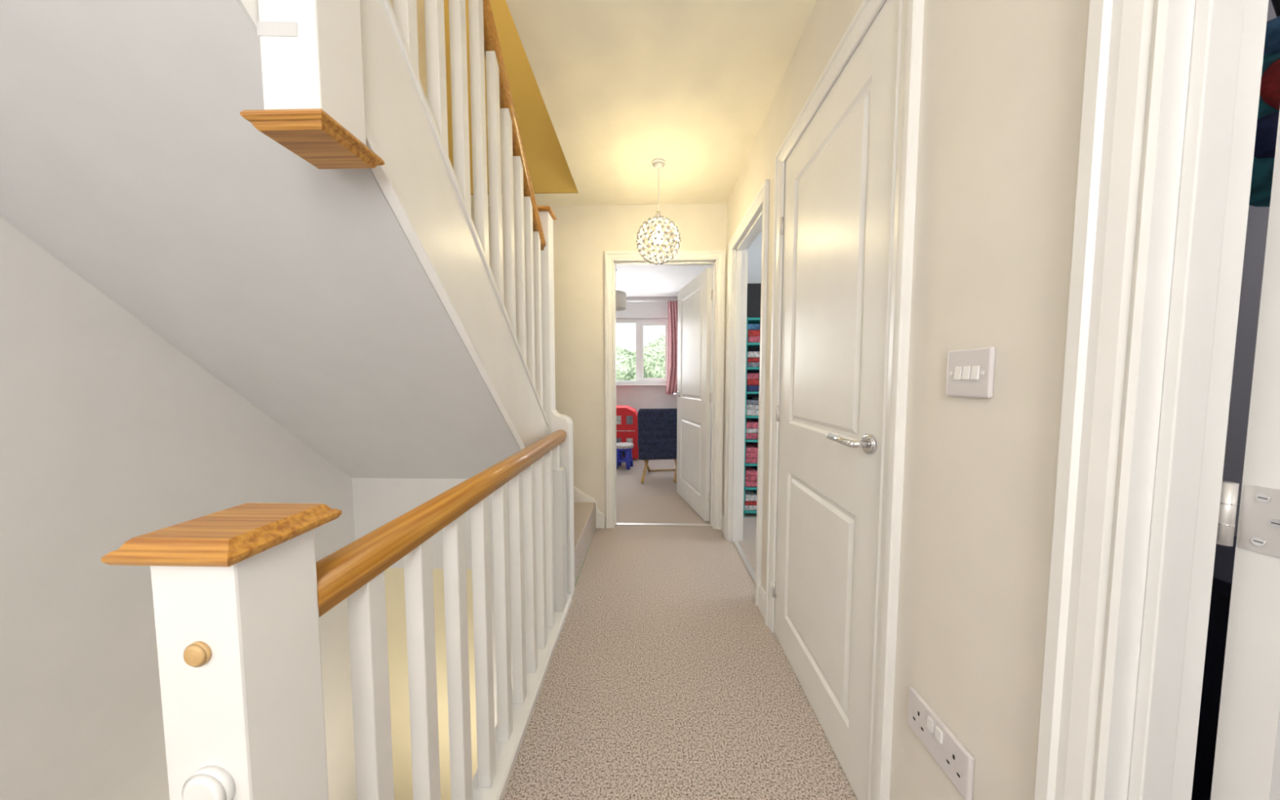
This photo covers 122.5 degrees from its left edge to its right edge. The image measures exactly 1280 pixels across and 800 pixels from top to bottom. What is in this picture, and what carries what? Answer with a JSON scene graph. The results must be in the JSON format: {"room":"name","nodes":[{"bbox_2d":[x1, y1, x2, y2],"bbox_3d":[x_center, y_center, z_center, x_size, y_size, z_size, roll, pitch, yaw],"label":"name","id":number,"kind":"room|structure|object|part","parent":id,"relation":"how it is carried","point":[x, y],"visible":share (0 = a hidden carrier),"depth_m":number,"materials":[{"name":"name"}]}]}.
{"room":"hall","nodes":[
{"label":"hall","id":0,"kind":"room"},
{"bbox_2d":[0,0,427,799],"bbox_3d":[-1.454,0.013,0.634,0.100,7.600,4.390,0,3,1],"label":"wall","id":1,"kind":"structure","parent":0,"point":[111,434],"depth_m":0.91,"materials":[{"name":"white paint"}]},
{"bbox_2d":[351,466,567,799],"bbox_3d":[-0.872,2.040,1.803,1.010,3.420,0.080,0,3,1],"label":"wall","id":2,"kind":"structure","parent":0,"point":[377,502],"depth_m":1.71,"materials":[{"name":"white paint"}]},
{"bbox_2d":[444,0,578,194],"bbox_3d":[-0.889,-2.663,2.417,0.930,2.460,0.115,0,3,1],"label":"wall","id":3,"kind":"structure","parent":0,"point":[549,171],"depth_m":2.41,"materials":[{"name":"paint"}]},
{"bbox_2d":[471,203,727,527],"bbox_3d":[-0.355,-0.228,2.731,1.990,2.440,0.120,0,3,1],"label":"wall","id":4,"kind":"structure","parent":0,"point":[582,234],"depth_m":2.64,"materials":[{"name":"beige paint"}]},
{"bbox_2d":[616,523,711,526],"bbox_3d":[0.185,0.988,2.788,0.776,0.006,0.030,0,3,1],"label":"trim","id":5,"kind":"structure","parent":4,"relation":"attached to","point":[631,524],"depth_m":2.78,"materials":[{"name":"metal"}]},
{"bbox_2d":[604,250,725,529],"bbox_3d":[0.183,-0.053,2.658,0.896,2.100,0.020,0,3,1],"label":"trim","id":6,"kind":"structure","parent":4,"relation":"attached to","point":[719,256],"depth_m":2.64,"materials":[{"name":"white wood"}]},
{"bbox_2d":[676,267,712,521],"bbox_3d":[0.468,-0.045,3.157,0.038,2.010,0.762,-1,3,-11],"label":"leaf","id":7,"kind":"object","parent":4,"relation":"attached to","point":[694,300],"visible":1,"depth_m":3.03,"materials":[{"name":"white wood"}]},
{"bbox_2d":[471,0,817,206],"bbox_3d":[-0.360,-1.447,0.522,2.090,0.250,4.390,0,3,1],"label":"ceiling","id":8,"kind":"structure","parent":0,"point":[624,86],"depth_m":1.52,"materials":[{"name":"paint"}]},
{"bbox_2d":[615,269,626,311],"bbox_3d":[-0.312,-1.306,4.141,0.300,0.450,0.300,0,3,1],"label":"drum pendant light","id":9,"kind":"object","parent":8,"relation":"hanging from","point":[620,295],"visible":0.32,"depth_m":4.04,"materials":[{"name":"fabric"}]},
{"bbox_3d":[-0.312,-1.171,4.149,0.300,0.180,0.300,0,3,1],"label":"lamp shade","id":10,"kind":"part","parent":9,"relation":"part of","materials":[{"name":"fabric"}]},
{"bbox_2d":[635,158,680,265],"bbox_3d":[0.111,-1.117,2.107,0.273,0.592,0.272,0,3,1],"label":"pendant lamp","id":11,"kind":"object","parent":8,"relation":"hanging from","point":[657,163],"visible":1,"depth_m":2.08,"materials":[{"name":"silver metal"}]},
{"bbox_3d":[0.111,-0.968,2.116,0.061,0.064,0.064,0,3,1],"label":"bulb","id":12,"kind":"part","parent":11,"relation":"part of","materials":[{"name":"white glass"}]},
{"bbox_3d":[0.111,-1.200,2.102,0.040,0.385,0.040,0,3,1],"label":"cord","id":13,"kind":"part","parent":11,"relation":"part of","materials":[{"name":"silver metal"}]},
{"bbox_2d":[615,297,677,412],"bbox_3d":[-0.819,-0.399,5.709,3.270,2.440,0.200,0,3,1],"label":"wall","id":14,"kind":"structure","parent":0,"point":[637,397],"depth_m":5.60,"materials":[{"name":"white paint"}]},
{"bbox_2d":[616,384,666,386],"bbox_3d":[-0.277,-0.239,5.574,1.640,0.025,0.140,0,3,1],"label":"sill","id":15,"kind":"structure","parent":14,"relation":"attached to","point":[616,384],"depth_m":5.50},
{"bbox_2d":[615,318,668,384],"bbox_3d":[-0.275,-0.776,5.639,1.560,1.040,0.070,0,3,1],"label":"frame","id":16,"kind":"object","parent":14,"relation":"attached to","point":[640,322],"visible":0.49,"depth_m":5.60,"materials":[{"name":"white plastic"}]},
{"bbox_2d":[626,299,677,394],"bbox_3d":[-0.274,-0.814,5.454,1.971,1.438,0.234,0,3,1],"label":"curtain","id":17,"kind":"object","parent":14,"relation":"hanging from","point":[672,379],"visible":0.61,"depth_m":5.33,"materials":[{"name":"fabric"}]},
{"bbox_2d":[665,301,677,394],"bbox_3d":[0.537,-0.789,5.348,0.292,1.401,0.062,0,3,1],"label":"drape","id":18,"kind":"object","parent":17,"relation":"hanging from","point":[672,379],"depth_m":5.34,"materials":[{"name":"pink fabric"}]},
{"bbox_2d":[615,265,703,297],"bbox_3d":[-0.881,-1.584,4.185,3.220,0.100,2.910,0,3,1],"label":"ceiling","id":19,"kind":"structure","parent":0,"point":[645,281],"depth_m":4.53,"materials":[{"name":"white paint"}]},
{"bbox_2d":[502,458,857,799],"bbox_3d":[0.352,1.130,2.110,5.800,0.200,7.300,0,3,1],"label":"floor","id":20,"kind":"structure","parent":0,"point":[666,678],"depth_m":1.32,"materials":[{"name":"beige carpet"}]},
{"bbox_2d":[0,0,604,585],"bbox_3d":[-0.851,-0.815,1.137,1.076,3.797,3.019,0,3,1],"label":"staircase","id":21,"kind":"structure","parent":20,"relation":"on","point":[272,188],"depth_m":0.80,"materials":[{"name":"paint"}]},
{"bbox_3d":[-0.509,-1.257,1.135,0.062,1.107,1.140,0,3,1],"label":"stair handrail","id":22,"kind":"part","parent":21,"relation":"part of","materials":[{"name":"brown wood"}]},
{"bbox_2d":[101,408,574,799],"bbox_3d":[-0.437,0.689,1.137,0.130,1.194,1.533,0,3,1],"label":"banister","id":23,"kind":"object","parent":20,"relation":"on","point":[241,593],"visible":0.98,"depth_m":0.53,"materials":[{"name":"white wood"}]},
{"bbox_3d":[-0.457,0.743,0.435,0.090,1.166,0.088,0,3,1],"label":"newel post","id":24,"kind":"part","parent":23,"relation":"part of","materials":[{"name":"white wood"}]},
{"bbox_3d":[-0.421,0.217,1.118,0.064,0.058,1.339,0,3,1],"label":"handrail","id":25,"kind":"part","parent":23,"relation":"part of","materials":[{"name":"brown wood"}]},
{"bbox_3d":[-0.419,1.068,1.166,0.095,0.035,1.337,0,3,1],"label":"rail","id":26,"kind":"part","parent":23,"relation":"part of","materials":[{"name":"white wood"}]},
{"bbox_2d":[616,442,633,469],"bbox_3d":[-0.213,0.733,4.607,0.258,0.314,0.258,0,3,1],"label":"stool","id":27,"kind":"object","parent":20,"relation":"on","point":[627,447],"visible":0.84,"depth_m":4.53,"materials":[{"name":"plastic"}]},
{"bbox_3d":[-0.213,0.611,4.600,0.258,0.070,0.258,0,3,1],"label":"seat","id":28,"kind":"part","parent":27,"relation":"part of","materials":[{"name":"fabric"}]},
{"bbox_2d":[616,405,638,458],"bbox_3d":[-0.463,0.472,5.189,0.910,0.759,0.420,0,3,1],"label":"toy playhouse","id":29,"kind":"object","parent":20,"relation":"on","point":[626,415],"visible":0.13,"depth_m":4.99,"materials":[{"name":"plastic"}]},
{"bbox_2d":[637,408,676,483],"bbox_3d":[0.250,0.507,4.149,0.555,0.810,0.532,0,3,-7],"label":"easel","id":30,"kind":"object","parent":20,"relation":"on","point":[656,427],"visible":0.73,"depth_m":4.06,"materials":[{"name":"blue fabric"}]},
{"bbox_3d":[0.219,0.533,4.224,0.470,0.070,0.380,0,3,-7],"label":"padded seat","id":31,"kind":"part","parent":30,"relation":"part of","materials":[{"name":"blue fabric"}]},
{"bbox_2d":[743,283,760,517],"bbox_3d":[1.173,0.011,3.022,0.610,1.930,0.290,0,3,1],"label":"shelf unit","id":32,"kind":"object","parent":20,"relation":"on","point":[753,290],"visible":0.24,"depth_m":2.90,"materials":[{"name":"wood"}]},
{"bbox_2d":[1191,536,1236,799],"bbox_3d":[1.365,0.704,0.611,0.840,0.825,0.288,0,3,1],"label":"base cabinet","id":33,"kind":"object","parent":20,"relation":"on","point":[1224,555],"visible":0.02,"depth_m":0.59,"materials":[{"name":"black"}]},
{"bbox_2d":[700,265,713,492],"bbox_3d":[0.767,-0.310,4.166,0.080,2.440,2.810,0,3,1],"label":"wall","id":34,"kind":"structure","parent":0,"point":[704,267],"depth_m":3.49,"materials":[{"name":"white paint"}]},
{"bbox_2d":[747,233,762,283],"bbox_3d":[2.033,-0.254,3.190,2.500,2.440,0.100,0,3,1],"label":"wall","id":35,"kind":"structure","parent":0,"point":[754,251],"depth_m":3.11,"materials":[{"name":"white paint"}]},
{"bbox_2d":[722,0,1089,799],"bbox_3d":[0.635,-0.103,0.574,0.100,2.440,4.390,0,3,1],"label":"wall","id":36,"kind":"structure","parent":0,"point":[1002,81],"depth_m":0.60,"materials":[{"name":"beige paint"}]},
{"bbox_2d":[721,514,724,534],"bbox_3d":[0.629,0.942,2.638,0.014,0.115,0.150,0,3,1],"label":"baseboard","id":37,"kind":"structure","parent":36,"relation":"attached to","point":[722,517],"depth_m":2.64,"materials":[{"name":"white wood"}]},
{"bbox_2d":[733,541,755,582],"bbox_3d":[0.669,1.023,2.176,0.030,0.006,0.660,0,3,1],"label":"trim","id":38,"kind":"structure","parent":36,"relation":"attached to","point":[741,553],"depth_m":2.23,"materials":[{"name":"metal"}]},
{"bbox_2d":[728,204,762,542],"bbox_3d":[0.673,0.008,2.117,0.102,2.041,0.662,0,3,1],"label":"trim","id":39,"kind":"structure","parent":36,"relation":"attached to","point":[754,228],"depth_m":2.43,"materials":[{"name":"white wood"}]},
{"bbox_2d":[724,179,769,605],"bbox_3d":[0.615,-0.022,2.117,0.020,2.100,0.780,0,3,1],"label":"trim","id":40,"kind":"structure","parent":36,"relation":"attached to","point":[762,197],"depth_m":1.78,"materials":[{"name":"white wood"}]},
{"bbox_2d":[757,584,765,619],"bbox_3d":[0.606,0.995,1.723,0.014,0.115,0.125,0,3,1],"label":"baseboard","id":41,"kind":"structure","parent":36,"relation":"attached to","point":[762,593],"depth_m":1.73,"materials":[{"name":"white wood"}]},
{"bbox_2d":[772,581,775,597],"bbox_3d":[0.606,0.856,1.590,0.014,0.074,0.014,0,3,1],"label":"hinge","id":42,"kind":"object","parent":36,"relation":"attached to","point":[773,583],"visible":1,"depth_m":1.58,"materials":[{"name":"metal"}]},
{"bbox_2d":[776,404,779,421],"bbox_3d":[0.606,0.057,1.544,0.014,0.074,0.014,0,3,1],"label":"hinge","id":43,"kind":"object","parent":36,"relation":"attached to","point":[777,406],"visible":1,"depth_m":1.54,"materials":[{"name":"metal"}]},
{"bbox_2d":[780,216,783,235],"bbox_3d":[0.606,-0.741,1.498,0.014,0.074,0.014,0,3,1],"label":"hinge","id":44,"kind":"object","parent":36,"relation":"attached to","point":[781,217],"visible":1,"depth_m":1.49,"materials":[{"name":"metal"}]},
{"bbox_2d":[774,0,899,799],"bbox_3d":[0.622,0.046,1.192,0.038,2.062,0.697,0,3,1],"label":"leaf","id":45,"kind":"object","parent":36,"relation":"attached to","point":[838,173],"visible":0.9,"depth_m":1.06,"materials":[{"name":"white wood"}]},
{"bbox_2d":[826,433,876,454],"bbox_3d":[0.568,0.111,0.955,0.058,0.052,0.146,0,3,1],"label":"door handle","id":46,"kind":"object","parent":45,"relation":"attached to","point":[868,443],"depth_m":0.90,"materials":[{"name":"silver metal"}]},
{"bbox_2d":[764,0,924,799],"bbox_3d":[0.591,0.017,1.191,0.020,2.130,0.825,0,3,1],"label":"trim","id":47,"kind":"structure","parent":36,"relation":"attached to","point":[911,12],"depth_m":0.81,"materials":[{"name":"white wood"}]},
{"bbox_2d":[907,686,974,799],"bbox_3d":[0.580,0.663,0.687,0.014,0.086,0.146,0,3,1],"label":"double socket","id":48,"kind":"object","parent":36,"relation":"attached to","point":[952,756],"visible":1,"depth_m":0.67,"materials":[{"name":"plastic"}]},
{"bbox_2d":[946,346,995,398],"bbox_3d":[0.580,-0.048,0.621,0.012,0.086,0.086,0,3,1],"label":"light switch","id":49,"kind":"object","parent":36,"relation":"attached to","point":[971,371],"visible":1,"depth_m":0.61,"materials":[{"name":"plastic"}]},
{"bbox_2d":[1034,0,1176,799],"bbox_3d":[0.561,0.099,0.029,0.020,2.100,0.895,0,3,1],"label":"trim","id":50,"kind":"structure","parent":36,"relation":"attached to","point":[1130,42],"depth_m":0.43,"materials":[{"name":"white wood"}]},
{"bbox_2d":[1110,0,1268,799],"bbox_3d":[0.620,0.128,0.029,0.102,2.041,0.777,0,3,1],"label":"trim","id":51,"kind":"structure","parent":36,"relation":"attached to","point":[1218,48],"depth_m":0.40,"materials":[{"name":"white wood"}]},
{"bbox_2d":[1210,109,1279,799],"bbox_3d":[1.070,0.115,0.386,0.780,2.010,0.051,0,3,1],"label":"leaf","id":52,"kind":"object","parent":36,"relation":"attached to","point":[1246,762],"depth_m":0.40,"materials":[{"name":"white wood"}]},
{"bbox_3d":[0.694,0.134,0.398,0.014,0.074,0.047,-1,3,-17],"label":"hinge","id":53,"kind":"part","parent":52,"relation":"part of","materials":[{"name":"silver metal"}]},
{"bbox_2d":[1222,0,1276,536],"bbox_3d":[1.655,-0.113,0.743,1.930,2.440,0.080,0,3,1],"label":"wall","id":54,"kind":"structure","parent":0,"point":[1258,216],"depth_m":0.71,"materials":[{"name":"grey paint"}]},
{"bbox_2d":[1248,0,1279,206],"bbox_3d":[1.167,-0.606,0.638,0.234,0.497,0.100,-1,3,-12],"label":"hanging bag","id":55,"kind":"object","parent":54,"relation":"hanging from","point":[1268,108],"visible":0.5,"depth_m":0.61,"materials":[{"name":"fabric"}]},
{"label":"outside","id":56,"kind":"structure","parent":0,"visible":0},
{"bbox_3d":[0.721,2.326,28.272,50.000,0.200,43.800,0,3,1],"label":"ground","id":57,"kind":"structure","parent":56,"visible":0},
{"bbox_2d":[616,351,645,380],"bbox_3d":[-1.951,0.495,15.189,5.567,5.657,4.373,0,3,4],"label":"tree","id":58,"kind":"object","parent":57,"relation":"on","point":[625,364],"visible":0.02,"depth_m":13.65,"materials":[{"name":"green plant"}]},
{"bbox_2d":[616,334,665,356],"bbox_3d":[0.316,-0.083,16.797,5.494,6.032,4.423,0,3,1],"label":"tree","id":59,"kind":"object","parent":57,"relation":"on","point":[661,340],"visible":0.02,"depth_m":15.51,"materials":[{"name":"green plant"}]},
{"bbox_2d":[633,342,665,377],"bbox_3d":[2.232,0.232,15.305,5.556,5.574,4.119,0,3,1],"label":"tree","id":60,"kind":"object","parent":57,"relation":"on","point":[654,353],"visible":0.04,"depth_m":14.40,"materials":[{"name":"green plant"}]}
]}

